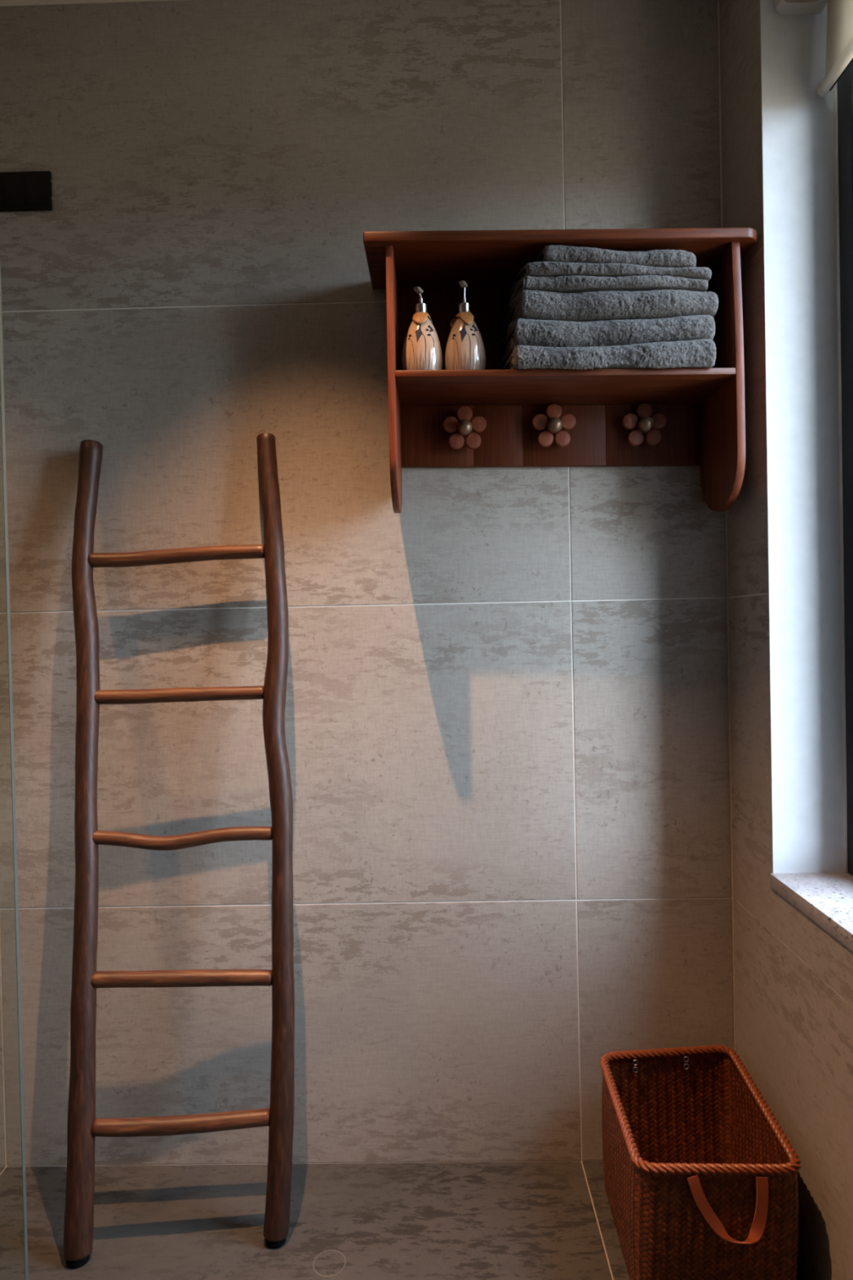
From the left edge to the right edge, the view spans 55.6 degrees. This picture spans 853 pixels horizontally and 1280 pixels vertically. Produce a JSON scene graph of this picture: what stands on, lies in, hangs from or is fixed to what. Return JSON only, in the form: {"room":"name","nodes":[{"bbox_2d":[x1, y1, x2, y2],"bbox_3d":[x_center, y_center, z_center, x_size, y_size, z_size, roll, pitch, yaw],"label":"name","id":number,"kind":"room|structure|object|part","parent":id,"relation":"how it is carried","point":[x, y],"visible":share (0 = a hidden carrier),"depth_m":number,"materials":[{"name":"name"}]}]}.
{"room":"bathroom","nodes":[
{"label":"bathroom","id":0,"kind":"room"},
{"bbox_2d":[0,0,178,6],"bbox_3d":[-0.390,-1.311,0.178,2.920,0.120,2.850,-1,1,1],"label":"ceiling","id":1,"kind":"structure","parent":0,"point":[2,2],"depth_m":1.60,"materials":[{"name":"paint"}]},
{"bbox_2d":[0,0,735,1166],"bbox_3d":[-0.341,-0.117,1.679,2.920,2.550,0.120,-1,1,1],"label":"wall","id":2,"kind":"structure","parent":0,"point":[508,705],"depth_m":1.62,"materials":[{"name":"tile"}]},
{"bbox_2d":[0,170,52,212],"bbox_3d":[-0.819,-0.892,1.606,0.147,0.076,0.019,-1,1,1],"label":"bracket","id":3,"kind":"object","parent":2,"relation":"attached to","point":[20,191],"visible":1,"depth_m":1.61,"materials":[{"name":"black plastic"}]},
{"bbox_2d":[363,227,756,513],"bbox_3d":[0.239,-0.476,1.504,0.687,0.485,0.202,-1,1,1],"label":"wall shelf","id":4,"kind":"object","parent":2,"relation":"attached to","point":[492,416],"visible":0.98,"depth_m":1.52,"materials":[{"name":"brown wood"}]},
{"bbox_3d":[-0.060,-0.466,1.509,0.013,0.455,0.201,-1,1,1],"label":"panel","id":5,"kind":"part","parent":4,"relation":"part of","materials":[{"name":"brown wood"}]},
{"bbox_2d":[401,286,443,370],"bbox_3d":[-0.009,-0.553,1.468,0.075,0.162,0.076,-1,1,1],"label":"soap dispenser","id":6,"kind":"object","parent":4,"relation":"on","point":[421,348],"visible":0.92,"depth_m":1.44,"materials":[{"name":"ceramic"}]},
{"bbox_3d":[0.074,-0.410,1.560,0.028,0.028,0.028,-1,1,1],"label":"knob","id":7,"kind":"part","parent":4,"relation":"part of","materials":[{"name":"gold metal"}]},
{"bbox_2d":[444,280,486,369],"bbox_3d":[0.070,-0.558,1.466,0.075,0.172,0.076,-1,1,1],"label":"soap dispenser","id":8,"kind":"object","parent":4,"relation":"on","point":[465,348],"visible":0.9,"depth_m":1.44,"materials":[{"name":"ceramic"}]},
{"bbox_3d":[0.074,-0.512,1.433,0.009,0.066,0.006,-1,1,1],"label":"painted stem","id":9,"kind":"part","parent":8,"relation":"part of","materials":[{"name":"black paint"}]},
{"bbox_3d":[0.247,-0.414,1.557,0.028,0.028,0.028,-1,1,1],"label":"knob","id":10,"kind":"part","parent":4,"relation":"part of","materials":[{"name":"gold metal"}]},
{"bbox_2d":[503,338,716,369],"bbox_3d":[0.317,-0.492,1.484,0.367,0.052,0.199,-1,1,1],"label":"folded towel","id":11,"kind":"object","parent":4,"relation":"on","point":[695,353],"visible":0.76,"depth_m":1.39,"materials":[{"name":"grey fabric"}]},
{"bbox_2d":[497,315,715,369],"bbox_3d":[0.320,-0.541,1.490,0.371,0.058,0.186,-1,1,1],"label":"folded towel","id":12,"kind":"object","parent":11,"relation":"on","point":[521,331],"visible":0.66,"depth_m":1.41,"materials":[{"name":"grey fabric"}]},
{"bbox_2d":[501,288,719,337],"bbox_3d":[0.327,-0.591,1.490,0.370,0.056,0.186,-1,1,1],"label":"folded towel","id":13,"kind":"object","parent":12,"relation":"on","point":[604,305],"visible":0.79,"depth_m":1.41,"materials":[{"name":"grey fabric"}]},
{"bbox_2d":[506,275,708,313],"bbox_3d":[0.323,-0.625,1.490,0.342,0.031,0.182,-1,1,1],"label":"folded towel","id":14,"kind":"object","parent":13,"relation":"on","point":[575,283],"visible":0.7,"depth_m":1.41,"materials":[{"name":"grey fabric"}]},
{"bbox_2d":[506,261,711,302],"bbox_3d":[0.326,-0.646,1.489,0.344,0.038,0.183,-1,1,1],"label":"folded towel","id":15,"kind":"object","parent":14,"relation":"on","point":[548,268],"visible":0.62,"depth_m":1.41,"materials":[{"name":"grey fabric"}]},
{"bbox_2d":[536,244,696,267],"bbox_3d":[0.329,-0.671,1.490,0.288,0.045,0.184,-1,1,1],"label":"folded towel","id":16,"kind":"object","parent":15,"relation":"on","point":[553,253],"visible":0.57,"depth_m":1.41,"materials":[{"name":"grey fabric"}]},
{"bbox_3d":[0.422,-0.415,1.554,0.028,0.028,0.028,-1,1,1],"label":"knob","id":17,"kind":"part","parent":4,"relation":"part of","materials":[{"name":"gold metal"}]},
{"bbox_3d":[0.544,-0.467,1.499,0.015,0.455,0.201,-1,1,1],"label":"panel","id":18,"kind":"part","parent":4,"relation":"part of","materials":[{"name":"brown wood"}]},
{"bbox_2d":[0,1160,804,1279],"bbox_3d":[-0.339,1.137,0.262,2.920,0.120,2.950,-1,1,1],"label":"floor","id":19,"kind":"structure","parent":0,"point":[553,1220],"depth_m":1.47,"materials":[{"name":"tile"}]},
{"bbox_2d":[0,263,28,1279],"bbox_3d":[-1.166,0.031,1.235,1.071,2.100,0.020,-1,1,1],"label":"glass partition","id":20,"kind":"object","parent":19,"relation":"on","point":[2,384],"visible":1,"depth_m":1.23,"materials":[{"name":"clear glass"}]},
{"bbox_2d":[62,432,294,1268],"bbox_3d":[-0.460,0.332,1.490,0.428,1.461,0.266,-1,1,1],"label":"wooden ladder","id":21,"kind":"object","parent":19,"relation":"on","point":[82,1126],"visible":1,"depth_m":1.48,"materials":[{"name":"brown wood"}]},
{"bbox_2d":[600,1044,800,1279],"bbox_3d":[0.458,0.918,1.393,0.273,0.252,0.388,-1,1,1],"label":"woven basket","id":22,"kind":"object","parent":19,"relation":"on","point":[700,1174],"visible":1,"depth_m":1.31,"materials":[{"name":"wicker"}]},
{"bbox_3d":[0.453,0.855,1.210,0.120,0.099,0.021,-1,1,3],"label":"handle","id":23,"kind":"part","parent":22,"relation":"part of","materials":[{"name":"leather"}]},
{"bbox_2d":[719,0,852,1279],"bbox_3d":[0.836,-0.111,0.226,0.520,2.330,2.751,-1,1,1],"label":"wall","id":24,"kind":"structure","parent":0,"point":[793,979],"depth_m":1.44,"materials":[{"name":"tile"}]},
{"bbox_2d":[760,0,844,873],"bbox_3d":[0.678,-0.406,1.021,0.190,1.636,0.765,-1,1,1],"label":"window frame","id":25,"kind":"structure","parent":24,"relation":"attached to","point":[798,131],"depth_m":1.40,"materials":[{"name":"white paint"}]},
{"bbox_2d":[769,872,852,951],"bbox_3d":[0.705,0.424,1.034,0.220,0.025,0.766,-1,1,1],"label":"windowsill","id":26,"kind":"structure","parent":24,"relation":"attached to","point":[826,899],"depth_m":1.30,"materials":[{"name":"stone"}]},
{"bbox_2d":[773,0,852,96],"bbox_3d":[0.634,-1.039,1.013,0.088,0.238,0.761,-1,1,1],"label":"roller blind","id":27,"kind":"object","parent":24,"relation":"attached to","point":[839,48],"visible":1,"depth_m":1.34,"materials":[{"name":"fabric"}]},
{"bbox_2d":[834,61,852,875],"bbox_3d":[0.744,-0.407,1.020,0.074,1.635,0.762,-1,1,1],"label":"window","id":28,"kind":"structure","parent":24,"relation":"in","point":[843,88],"depth_m":1.39,"materials":[{"name":"black metal"}]}
]}

